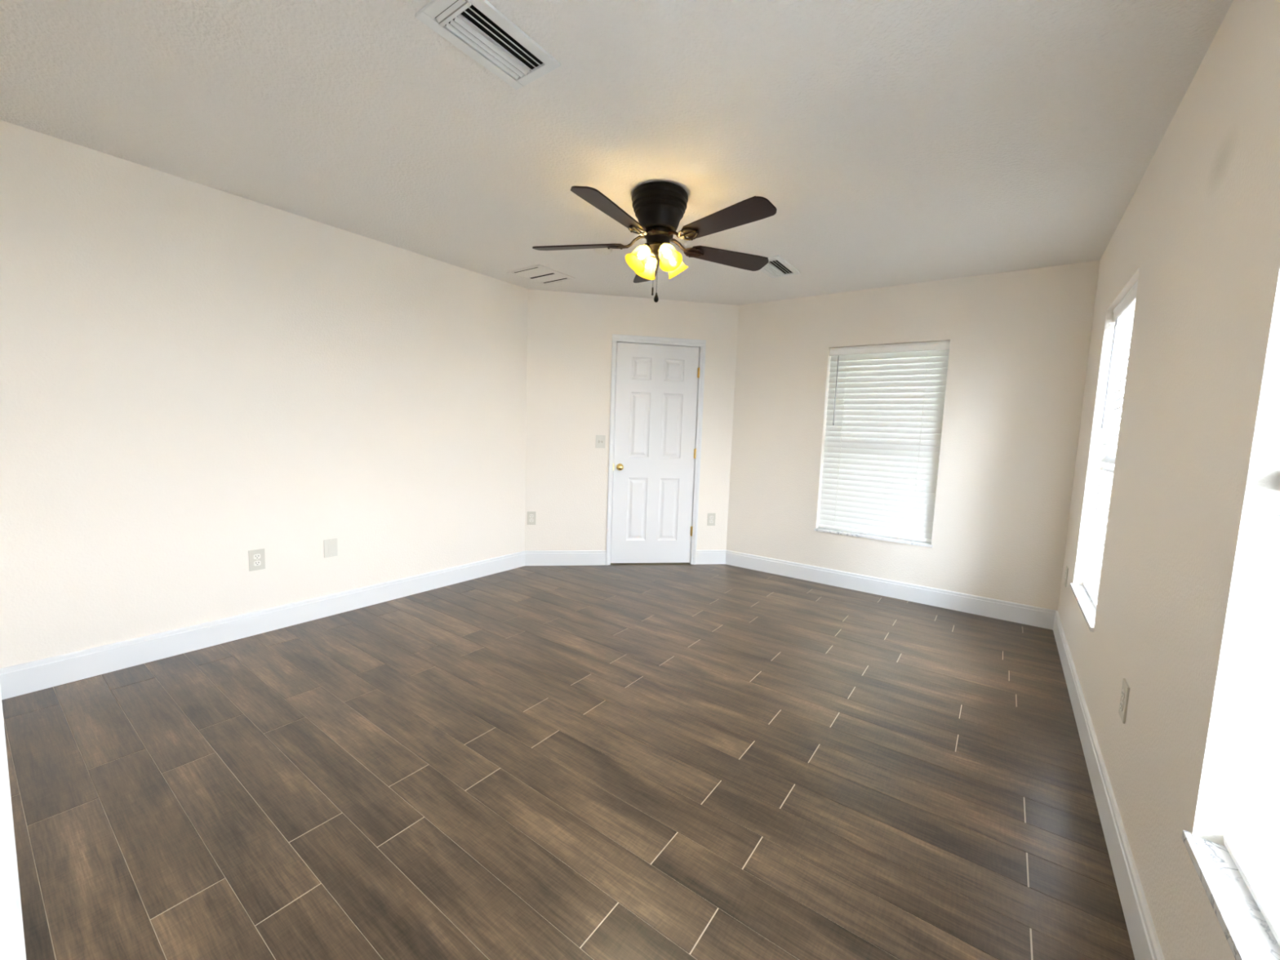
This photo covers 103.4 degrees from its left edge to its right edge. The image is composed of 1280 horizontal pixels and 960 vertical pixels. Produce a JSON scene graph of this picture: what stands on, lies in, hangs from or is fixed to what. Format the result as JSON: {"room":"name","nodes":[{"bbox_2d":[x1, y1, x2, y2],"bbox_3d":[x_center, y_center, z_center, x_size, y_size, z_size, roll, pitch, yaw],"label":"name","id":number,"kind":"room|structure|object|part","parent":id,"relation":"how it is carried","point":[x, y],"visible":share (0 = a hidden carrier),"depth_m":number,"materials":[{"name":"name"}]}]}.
{"room":"empty bedroom","nodes":[
{"label":"empty bedroom","id":0,"kind":"room"},
{"bbox_2d":[0,120,527,668],"bbox_3d":[-1.938,-0.338,3.331,0.150,2.510,5.952,6,7,36],"label":"wall","id":1,"kind":"structure","parent":0,"point":[195,378],"depth_m":2.71,"materials":[{"name":"beige paint"}]},
{"bbox_2d":[248,548,265,571],"bbox_3d":[-2.216,0.462,2.924,0.008,0.121,0.078,6,7,36],"label":"wall outlet","id":2,"kind":"object","parent":1,"relation":"attached to","point":[256,557],"visible":1,"depth_m":2.92,"materials":[{"name":"white plastic"}]},
{"bbox_2d":[253,554,260,559],"bbox_3d":[-2.214,0.443,2.920,0.002,0.028,0.034,6,7,36],"label":"receptacle","id":3,"kind":"object","parent":2,"relation":"attached to","point":[255,556],"depth_m":2.92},
{"bbox_2d":[253,560,261,565],"bbox_3d":[-2.215,0.482,2.924,0.002,0.028,0.034,6,7,36],"label":"receptacle","id":4,"kind":"object","parent":2,"relation":"attached to","point":[255,562],"depth_m":2.92,"materials":[{"name":"white plastic"}]},
{"bbox_2d":[0,551,524,699],"bbox_3d":[-1.940,0.802,3.355,0.014,0.137,3.053,6,7,36],"label":"baseboard","id":5,"kind":"structure","parent":1,"relation":"attached to","point":[20,679],"depth_m":2.80,"materials":[{"name":"white paint"}]},
{"bbox_2d":[323,537,337,557],"bbox_3d":[-1.985,0.436,3.243,0.007,0.116,0.080,6,7,36],"label":"blank plate","id":6,"kind":"object","parent":1,"relation":"attached to","point":[330,545],"visible":1,"depth_m":3.24,"materials":[{"name":"white plastic"}]},
{"bbox_2d":[1,562,1134,959],"bbox_3d":[-0.463,1.081,2.162,3.880,0.080,6.022,6,7,36],"label":"floor","id":7,"kind":"structure","parent":0,"point":[655,761],"depth_m":1.79,"materials":[{"name":"brown tile"}]},
{"bbox_2d":[0,0,1233,305],"bbox_3d":[-0.322,-1.450,1.983,4.140,0.120,6.102,6,7,36],"label":"ceiling","id":8,"kind":"structure","parent":0,"point":[891,143],"depth_m":1.92,"materials":[{"name":"paint"}]},
{"bbox_2d":[415,0,560,89],"bbox_3d":[-0.454,-1.344,1.551,0.216,0.014,0.376,6,7,36],"label":"ceiling vent","id":9,"kind":"object","parent":8,"relation":"in","point":[477,28],"visible":1,"depth_m":1.54,"materials":[{"name":"white metal"}]},
{"bbox_2d":[506,264,574,285],"bbox_3d":[-0.771,-1.593,3.937,0.370,0.013,0.370,6,7,36],"label":"ceiling vent","id":10,"kind":"object","parent":8,"relation":"in","point":[540,274],"visible":1,"depth_m":3.92,"materials":[{"name":"metal"}]},
{"bbox_2d":[593,243,613,255],"bbox_3d":[-0.240,-1.496,3.293,0.128,0.040,0.128,6,7,36],"label":"smoke detector","id":11,"kind":"object","parent":8,"relation":"attached to","point":[604,251],"visible":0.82,"depth_m":3.27,"materials":[{"name":"plastic"}]},
{"bbox_2d":[532,181,777,302],"bbox_3d":[0.087,-1.162,2.508,1.267,0.529,1.251,6,7,36],"label":"ceiling fan","id":12,"kind":"object","parent":8,"relation":"hanging from","point":[659,207],"visible":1,"depth_m":2.44,"materials":[{"name":"black metal"}]},
{"bbox_3d":[-0.322,-1.212,2.628,0.475,0.007,0.136,3,19,12],"label":"blade","id":13,"kind":"part","parent":12,"relation":"part of","materials":[{"name":"brown wood"}]},
{"bbox_3d":[-0.119,-1.161,2.178,0.136,0.007,0.475,20,14,27],"label":"blade","id":14,"kind":"part","parent":12,"relation":"part of","materials":[{"name":"brown wood"}]},
{"bbox_3d":[0.006,-1.111,2.505,0.117,0.108,0.117,42,-14,-26],"label":"lamp shade","id":15,"kind":"part","parent":12,"relation":"part of","materials":[{"name":"yellow glass"}]},
{"bbox_3d":[0.043,-1.123,2.634,0.117,0.108,0.117,-1,44,-29],"label":"lamp shade","id":16,"kind":"part","parent":12,"relation":"part of","materials":[{"name":"yellow glass"}]},
{"bbox_3d":[0.047,-1.233,2.961,0.136,0.007,0.475,-12,7,-5],"label":"blade","id":17,"kind":"part","parent":12,"relation":"part of","materials":[{"name":"brown wood"}]},
{"bbox_3d":[0.082,-0.924,2.557,0.025,0.049,0.024,6,7,36],"label":"pull knob","id":18,"kind":"part","parent":12,"relation":"part of","materials":[{"name":"black metal"}]},
{"bbox_3d":[0.131,-1.113,2.473,0.035,0.056,0.037,-1,-32,-29],"label":"bulb","id":19,"kind":"part","parent":12,"relation":"part of","materials":[{"name":"white glass"}]},
{"bbox_3d":[0.135,-1.103,2.468,0.117,0.108,0.117,-1,-32,-29],"label":"lamp shade","id":20,"kind":"part","parent":12,"relation":"part of","materials":[{"name":"yellow glass"}]},
{"bbox_3d":[0.172,-1.115,2.596,0.117,0.108,0.117,-41,23,-19],"label":"lamp shade","id":21,"kind":"part","parent":12,"relation":"part of","materials":[{"name":"yellow glass"}]},
{"bbox_3d":[0.477,-1.193,2.716,0.475,0.007,0.136,-1,-7,-24],"label":"blade","id":22,"kind":"part","parent":12,"relation":"part of","materials":[{"name":"brown wood"}]},
{"bbox_3d":[0.375,-1.149,2.232,0.136,0.007,0.475,14,-4,-42],"label":"blade","id":23,"kind":"part","parent":12,"relation":"part of","materials":[{"name":"brown wood"}]},
{"bbox_2d":[759,254,800,278],"bbox_3d":[0.948,-1.494,3.554,0.220,0.014,0.435,6,7,36],"label":"ceiling vent","id":24,"kind":"object","parent":8,"relation":"in","point":[776,266],"visible":0.72,"depth_m":3.57,"materials":[{"name":"white metal"}]},
{"bbox_2d":[524,288,738,551],"bbox_3d":[-0.082,-0.410,4.707,2.008,2.510,0.150,1,6,-9],"label":"wall","id":25,"kind":"structure","parent":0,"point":[570,334],"depth_m":4.56,"materials":[{"name":"beige paint"}]},
{"bbox_2d":[527,511,536,524],"bbox_3d":[-0.980,0.344,4.561,0.078,0.121,0.008,1,6,-9],"label":"wall outlet","id":26,"kind":"object","parent":25,"relation":"attached to","point":[531,515],"visible":1,"depth_m":4.56,"materials":[{"name":"white plastic"}]},
{"bbox_2d":[524,550,606,565],"bbox_3d":[-0.683,0.718,4.646,0.742,0.137,0.014,1,6,-9],"label":"baseboard","id":27,"kind":"structure","parent":25,"relation":"attached to","point":[551,557],"depth_m":4.64,"materials":[{"name":"white paint"}]},
{"bbox_2d":[595,435,605,448],"bbox_3d":[-0.358,-0.348,4.582,0.087,0.117,0.021,1,6,-9],"label":"light switch","id":28,"kind":"object","parent":25,"relation":"attached to","point":[600,439],"visible":1,"depth_m":4.59,"materials":[{"name":"white plastic"}]},
{"bbox_2d":[610,342,699,563],"bbox_3d":[0.142,-0.220,4.679,0.776,2.028,0.103,1,6,-9],"label":"door","id":29,"kind":"structure","parent":25,"relation":"in","point":[656,385],"depth_m":4.69,"materials":[{"name":"white paint"}]},
{"bbox_3d":[-0.180,-0.116,4.621,0.066,0.066,0.068,1,6,-9],"label":"knob","id":30,"kind":"part","parent":29,"relation":"part of","materials":[{"name":"gold metal"}]},
{"bbox_2d":[605,333,706,565],"bbox_3d":[0.132,-0.253,4.748,0.864,2.104,0.170,1,6,-9],"label":"door frame","id":31,"kind":"structure","parent":25,"relation":"attached to","point":[616,338],"depth_m":4.65,"materials":[{"name":"white paint"}]},
{"bbox_2d":[695,550,725,564],"bbox_3d":[0.684,0.743,4.868,0.302,0.137,0.014,1,6,-9],"label":"baseboard","id":32,"kind":"structure","parent":25,"relation":"attached to","point":[703,557],"depth_m":4.86,"materials":[{"name":"white paint"}]},
{"bbox_2d":[706,513,715,525],"bbox_3d":[0.684,0.377,4.832,0.078,0.121,0.008,1,6,-9],"label":"wall outlet","id":33,"kind":"object","parent":25,"relation":"attached to","point":[711,517],"visible":1,"depth_m":4.83,"materials":[{"name":"white plastic"}]},
{"bbox_2d":[726,260,1099,610],"bbox_3d":[1.377,-0.341,4.516,4.140,2.510,0.150,6,7,36],"label":"wall","id":34,"kind":"structure","parent":0,"point":[1020,340],"depth_m":3.72,"materials":[{"name":"beige paint"}]},
{"bbox_2d":[814,353,949,547],"bbox_3d":[1.942,-0.301,4.099,0.892,1.556,0.157,6,7,36],"label":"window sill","id":35,"kind":"structure","parent":34,"relation":"in","point":[819,529],"depth_m":4.10,"materials":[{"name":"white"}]},
{"bbox_3d":[1.902,0.464,4.157,0.892,0.020,0.112,6,7,36],"label":"sill","id":36,"kind":"part","parent":35,"relation":"part of","materials":[{"name":"stone"}]},
{"bbox_2d":[817,340,950,542],"bbox_3d":[1.937,-0.312,4.091,0.868,1.526,0.072,6,7,36],"label":"window blind","id":37,"kind":"object","parent":35,"relation":"attached to","point":[884,423],"visible":0.86,"depth_m":4.07,"materials":[{"name":"white plastic"}]},
{"bbox_3d":[1.701,-0.323,4.271,0.008,1.462,0.026,6,7,36],"label":"ladder cord","id":38,"kind":"part","parent":37,"relation":"part of","materials":[{"name":"white fabric"}]},
{"bbox_3d":[1.916,0.433,4.172,0.860,0.026,0.053,6,7,36],"label":"rail","id":39,"kind":"part","parent":37,"relation":"part of","materials":[{"name":"white plastic"}]},
{"bbox_3d":[2.177,-0.273,3.930,0.008,1.462,0.026,6,7,36],"label":"ladder cord","id":40,"kind":"part","parent":37,"relation":"part of","materials":[{"name":"white fabric"}]},
{"bbox_2d":[725,550,1056,630],"bbox_3d":[1.836,0.852,4.170,2.491,0.137,0.014,6,7,36],"label":"baseboard","id":41,"kind":"structure","parent":34,"relation":"attached to","point":[1037,616],"depth_m":3.99,"materials":[{"name":"white paint"}]},
{"bbox_2d":[1057,0,1279,959],"bbox_3d":[1.292,0.005,1.014,0.150,2.510,5.952,6,7,36],"label":"wall","id":42,"kind":"structure","parent":0,"point":[1193,523],"depth_m":1.27,"materials":[{"name":"beige paint"}]},
{"bbox_2d":[1064,565,1068,586],"bbox_3d":[2.695,0.610,3.196,0.008,0.121,0.078,6,7,36],"label":"wall outlet","id":43,"kind":"object","parent":42,"relation":"attached to","point":[1067,568],"visible":1,"depth_m":3.17,"materials":[{"name":"white plastic"}]},
{"bbox_2d":[1070,313,1133,631],"bbox_3d":[2.333,-0.124,2.460,0.157,1.556,0.872,6,7,36],"label":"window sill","id":44,"kind":"structure","parent":42,"relation":"in","point":[1084,601],"depth_m":2.64,"materials":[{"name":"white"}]},
{"bbox_3d":[2.288,0.638,2.549,0.112,0.020,0.872,6,7,36],"label":"sill","id":45,"kind":"part","parent":44,"relation":"part of","materials":[{"name":"stone"}]},
{"bbox_2d":[1083,280,1137,607],"bbox_3d":[2.326,-0.137,2.463,0.072,1.526,0.848,6,7,36],"label":"window blind","id":46,"kind":"object","parent":44,"relation":"attached to","point":[1126,307],"visible":0.41,"depth_m":2.65,"materials":[{"name":"white plastic"}]},
{"bbox_3d":[2.307,0.610,2.533,0.053,0.026,0.840,6,7,36],"label":"rail","id":47,"kind":"part","parent":46,"relation":"part of","materials":[{"name":"white plastic"}]},
{"bbox_3d":[2.502,-0.139,2.695,0.039,1.462,0.008,6,7,36],"label":"ladder cord","id":48,"kind":"part","parent":46,"relation":"part of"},
{"bbox_2d":[1053,610,1164,959],"bbox_3d":[1.553,1.090,1.679,0.014,0.137,4.402,6,7,36],"label":"baseboard","id":49,"kind":"structure","parent":42,"relation":"attached to","point":[1145,944],"depth_m":1.57,"materials":[{"name":"white paint"}]},
{"bbox_2d":[1118,678,1129,723],"bbox_3d":[1.563,0.713,1.633,0.008,0.121,0.078,6,7,36],"label":"wall outlet","id":50,"kind":"object","parent":42,"relation":"attached to","point":[1125,687],"visible":1,"depth_m":1.62,"materials":[{"name":"beige plastic"}]},
{"bbox_2d":[1120,700,1123,711],"bbox_3d":[1.560,0.732,1.637,0.002,0.028,0.034,6,7,36],"label":"receptacle","id":51,"kind":"object","parent":50,"relation":"attached to","point":[1121,701],"depth_m":1.63,"materials":[{"name":"beige plastic"}]},
{"bbox_2d":[1121,688,1124,699],"bbox_3d":[1.562,0.693,1.633,0.002,0.028,0.034,6,7,36],"label":"receptacle","id":52,"kind":"object","parent":50,"relation":"attached to","point":[1122,690],"depth_m":1.63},
{"bbox_2d":[1182,829,1279,959],"bbox_3d":[0.974,0.015,0.587,0.157,1.556,0.883,6,7,36],"label":"window sill","id":53,"kind":"structure","parent":42,"relation":"in","point":[1249,936],"depth_m":0.90,"materials":[{"name":"white stone"}]},
{"bbox_2d":[1223,514,1279,946],"bbox_3d":[0.970,0.003,0.590,0.068,1.526,0.859,6,7,36],"label":"window blind","id":54,"kind":"object","parent":42,"relation":"attached to","point":[1254,846],"visible":1,"depth_m":0.92,"materials":[{"name":"white plastic"}]},
{"bbox_3d":[0.949,0.749,0.660,0.053,0.026,0.851,6,7,36],"label":"rail","id":55,"kind":"part","parent":54,"relation":"part of","materials":[{"name":"white plastic"}]},
{"bbox_3d":[1.146,0.000,0.825,0.054,1.462,0.008,6,7,36],"label":"ladder cord","id":56,"kind":"part","parent":54,"relation":"part of","materials":[{"name":"white"}]},
{"bbox_3d":[-1.290,-0.067,0.838,4.140,2.510,0.150,6,7,36],"label":"wall","id":57,"kind":"structure","parent":0,"visible":0},
{"bbox_2d":[0,686,26,959],"bbox_3d":[-0.232,0.197,0.102,1.064,2.102,0.170,6,7,36],"label":"trim","id":58,"kind":"structure","parent":57,"relation":"attached to","point":[12,945],"depth_m":0.48,"materials":[{"name":"white paint"}]}
]}

